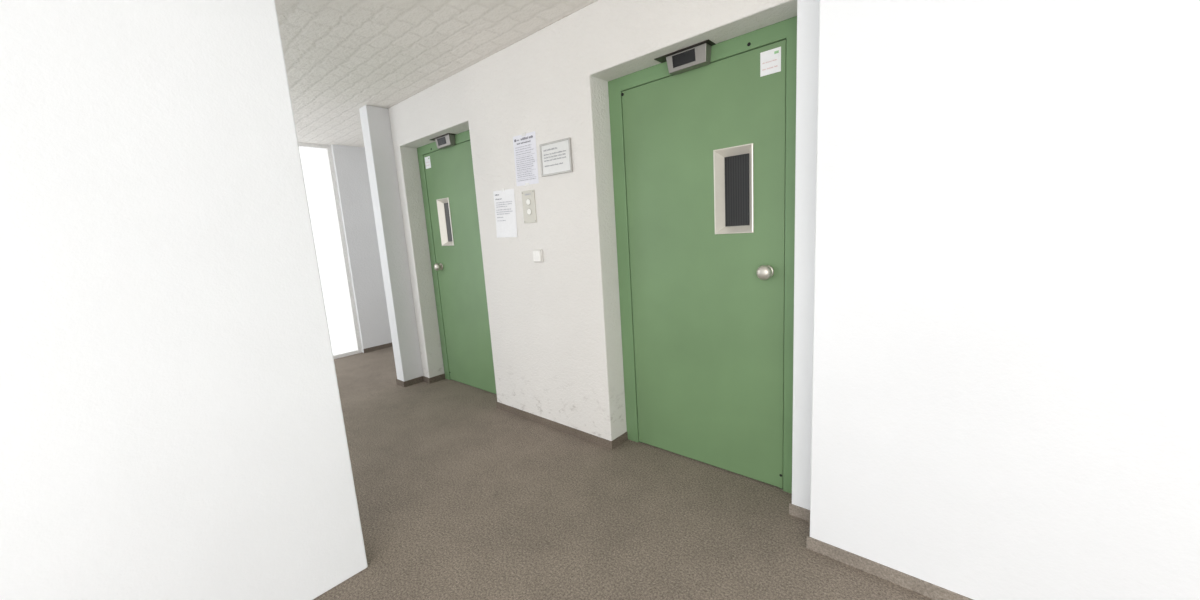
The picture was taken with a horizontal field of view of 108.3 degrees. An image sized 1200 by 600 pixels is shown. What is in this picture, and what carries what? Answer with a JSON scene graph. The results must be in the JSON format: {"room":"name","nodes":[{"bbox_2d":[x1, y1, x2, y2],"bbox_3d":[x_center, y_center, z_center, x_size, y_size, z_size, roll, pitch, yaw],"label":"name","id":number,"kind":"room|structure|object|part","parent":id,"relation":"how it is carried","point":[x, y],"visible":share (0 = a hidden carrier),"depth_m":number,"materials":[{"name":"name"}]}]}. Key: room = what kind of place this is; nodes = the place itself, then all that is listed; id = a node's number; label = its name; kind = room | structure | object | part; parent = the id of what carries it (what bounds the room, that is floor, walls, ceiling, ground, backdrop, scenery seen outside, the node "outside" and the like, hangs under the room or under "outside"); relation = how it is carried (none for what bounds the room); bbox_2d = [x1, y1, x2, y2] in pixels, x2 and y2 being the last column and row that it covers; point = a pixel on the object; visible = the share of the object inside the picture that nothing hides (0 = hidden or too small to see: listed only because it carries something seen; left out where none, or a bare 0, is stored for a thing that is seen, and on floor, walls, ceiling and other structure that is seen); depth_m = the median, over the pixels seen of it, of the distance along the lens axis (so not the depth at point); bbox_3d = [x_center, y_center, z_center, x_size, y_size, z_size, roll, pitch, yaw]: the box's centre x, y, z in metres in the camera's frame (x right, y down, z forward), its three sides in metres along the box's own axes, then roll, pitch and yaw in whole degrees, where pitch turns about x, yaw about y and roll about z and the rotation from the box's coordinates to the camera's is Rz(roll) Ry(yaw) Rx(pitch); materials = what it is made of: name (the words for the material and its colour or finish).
{"room":"elevator lobby","nodes":[
{"label":"elevator lobby","id":0,"kind":"room"},
{"bbox_2d":[0,0,367,599],"bbox_3d":[-1.817,0.073,0.771,0.150,2.430,2.290,4,12,40],"label":"wall","id":1,"kind":"structure","parent":0,"point":[172,427],"depth_m":1.27,"materials":[{"name":"white paint"}]},
{"bbox_2d":[331,144,391,352],"bbox_3d":[-2.257,-0.740,5.968,0.150,2.430,2.280,4,12,40],"label":"wall","id":2,"kind":"structure","parent":0,"point":[350,163],"depth_m":5.18,"materials":[{"name":"white paint"}]},
{"bbox_2d":[298,142,361,358],"bbox_3d":[-3.463,-0.443,4.590,0.060,2.430,1.430,4,12,40],"label":"window","id":3,"kind":"structure","parent":2,"relation":"in","point":[327,148],"depth_m":5.07,"materials":[{"name":"white plastic"}]},
{"bbox_2d":[363,343,392,352],"bbox_3d":[-2.125,0.437,6.106,0.008,0.050,2.280,4,12,40],"label":"baseboard","id":4,"kind":"structure","parent":2,"relation":"attached to","point":[387,345],"depth_m":5.38,"materials":[{"name":"carpet"}]},
{"bbox_2d":[275,0,597,147],"bbox_3d":[-0.218,-1.459,1.542,8.900,0.150,6.000,4,12,40],"label":"ceiling","id":5,"kind":"structure","parent":0,"point":[342,57],"depth_m":2.52,"materials":[{"name":"white tile"}]},
{"bbox_2d":[388,0,796,440],"bbox_3d":[-0.373,-0.365,2.932,3.310,2.430,0.320,4,12,40],"label":"wall","id":6,"kind":"structure","parent":0,"point":[555,322],"depth_m":2.63,"materials":[{"name":"white paint"}]},
{"bbox_2d":[396,373,444,386],"bbox_3d":[-1.671,0.748,4.012,0.436,0.050,0.126,-5,9,-10],"label":"baseboard","id":7,"kind":"structure","parent":6,"relation":"attached to","point":[442,376],"depth_m":4.01,"materials":[{"name":"carpet"}]},
{"bbox_2d":[417,130,496,393],"bbox_3d":[-1.117,-0.267,3.644,1.030,2.100,0.195,4,12,40],"label":"door","id":8,"kind":"structure","parent":6,"relation":"in","point":[448,187],"depth_m":3.67,"materials":[{"name":"green paint"}]},
{"bbox_2d":[425,156,430,168],"bbox_3d":[-1.473,-1.176,3.708,0.086,0.096,0.002,4,12,40],"label":"sticker","id":9,"kind":"object","parent":8,"relation":"attached to","point":[427,159],"visible":1,"depth_m":3.71,"materials":[{"name":"white paper"}]},
{"bbox_3d":[-1.429,-0.291,3.818,0.068,0.068,0.057,4,12,40],"label":"knob","id":10,"kind":"part","parent":8,"relation":"part of","materials":[{"name":"grey metal"}]},
{"bbox_2d":[430,133,455,148],"bbox_3d":[-1.244,-1.252,3.438,0.287,0.078,0.071,4,12,40],"label":"indicator","id":11,"kind":"object","parent":8,"relation":"attached to","point":[447,140],"visible":1,"depth_m":3.40,"materials":[{"name":"grey metal"}]},
{"bbox_3d":[-1.112,-0.268,3.649,1.030,2.100,0.100,4,12,40],"label":"frame","id":12,"kind":"part","parent":8,"relation":"part of","materials":[{"name":"green paint"}]},
{"bbox_2d":[493,189,516,237],"bbox_3d":[-0.634,-0.576,2.896,0.222,0.320,0.005,6,13,40],"label":"notice","id":13,"kind":"object","parent":6,"relation":"attached to","point":[504,200],"visible":1,"depth_m":2.89,"materials":[{"name":"white paper"}]},
{"bbox_2d":[513,131,538,185],"bbox_3d":[-0.461,-0.868,2.684,0.212,0.316,0.004,6,13,40],"label":"notice","id":14,"kind":"object","parent":6,"relation":"attached to","point":[525,152],"visible":1,"depth_m":2.68,"materials":[{"name":"paper"}]},
{"bbox_2d":[522,190,536,222],"bbox_3d":[-0.447,-0.586,2.728,0.120,0.200,0.009,4,12,40],"label":"panel","id":15,"kind":"object","parent":6,"relation":"attached to","point":[528,197],"visible":1,"depth_m":2.72,"materials":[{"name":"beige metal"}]},
{"bbox_2d":[533,249,543,262],"bbox_3d":[-0.395,-0.279,2.740,0.084,0.084,0.021,4,12,40],"label":"wall switch","id":16,"kind":"object","parent":6,"relation":"attached to","point":[537,253],"visible":1,"depth_m":2.73,"materials":[{"name":"plastic"}]},
{"bbox_2d":[539,137,572,176],"bbox_3d":[-0.256,-0.822,2.508,0.250,0.184,0.014,5,12,40],"label":"sign","id":17,"kind":"object","parent":6,"relation":"attached to","point":[555,156],"visible":1,"depth_m":2.50,"materials":[{"name":"paper"}]},
{"bbox_2d":[496,402,627,449],"bbox_3d":[-0.310,0.826,3.014,1.138,0.050,0.158,4,12,40],"label":"baseboard","id":18,"kind":"structure","parent":6,"relation":"attached to","point":[591,438],"depth_m":2.83,"materials":[{"name":"carpet"}]},
{"bbox_2d":[608,16,796,493],"bbox_3d":[0.523,-0.141,2.244,1.030,2.100,0.195,4,12,40],"label":"door","id":19,"kind":"structure","parent":6,"relation":"in","point":[704,157],"depth_m":2.16,"materials":[{"name":"green paint"}]},
{"bbox_2d":[654,39,715,74],"bbox_3d":[0.396,-1.126,2.038,0.287,0.078,0.071,4,12,40],"label":"indicator","id":20,"kind":"object","parent":19,"relation":"attached to","point":[697,55],"visible":1,"depth_m":2.01,"materials":[{"name":"grey metal"}]},
{"bbox_3d":[0.745,-0.124,1.962,0.068,0.068,0.057,4,12,40],"label":"knob","id":21,"kind":"part","parent":19,"relation":"part of","materials":[{"name":"grey metal"}]},
{"bbox_2d":[760,47,780,76],"bbox_3d":[0.722,-1.008,1.835,0.086,0.096,0.002,4,12,40],"label":"sticker","id":22,"kind":"object","parent":19,"relation":"attached to","point":[770,60],"visible":1,"depth_m":1.83,"materials":[{"name":"white paper"}]},
{"bbox_2d":[313,346,933,599],"bbox_3d":[-0.064,1.059,1.949,8.900,0.100,6.000,4,12,40],"label":"floor","id":23,"kind":"structure","parent":0,"point":[460,496],"depth_m":2.01,"materials":[{"name":"brown carpet"}]},
{"bbox_2d":[359,105,422,380],"bbox_3d":[-1.067,-0.617,4.758,0.140,2.430,2.580,4,12,40],"label":"wall pier","id":24,"kind":"object","parent":23,"relation":"on","point":[375,121],"visible":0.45,"depth_m":3.79,"materials":[{"name":"white paint"}]},
{"bbox_2d":[792,0,1199,599],"bbox_3d":[2.252,-0.146,0.581,3.750,2.430,0.490,4,12,40],"label":"wall","id":25,"kind":"structure","parent":0,"point":[996,344],"depth_m":1.24,"materials":[{"name":"white paint"}]},
{"bbox_2d":[789,503,972,599],"bbox_3d":[2.215,1.053,0.651,3.758,0.050,0.178,4,12,40],"label":"baseboard","id":26,"kind":"structure","parent":25,"relation":"attached to","point":[930,590],"depth_m":1.57,"materials":[{"name":"carpet"}]}
]}

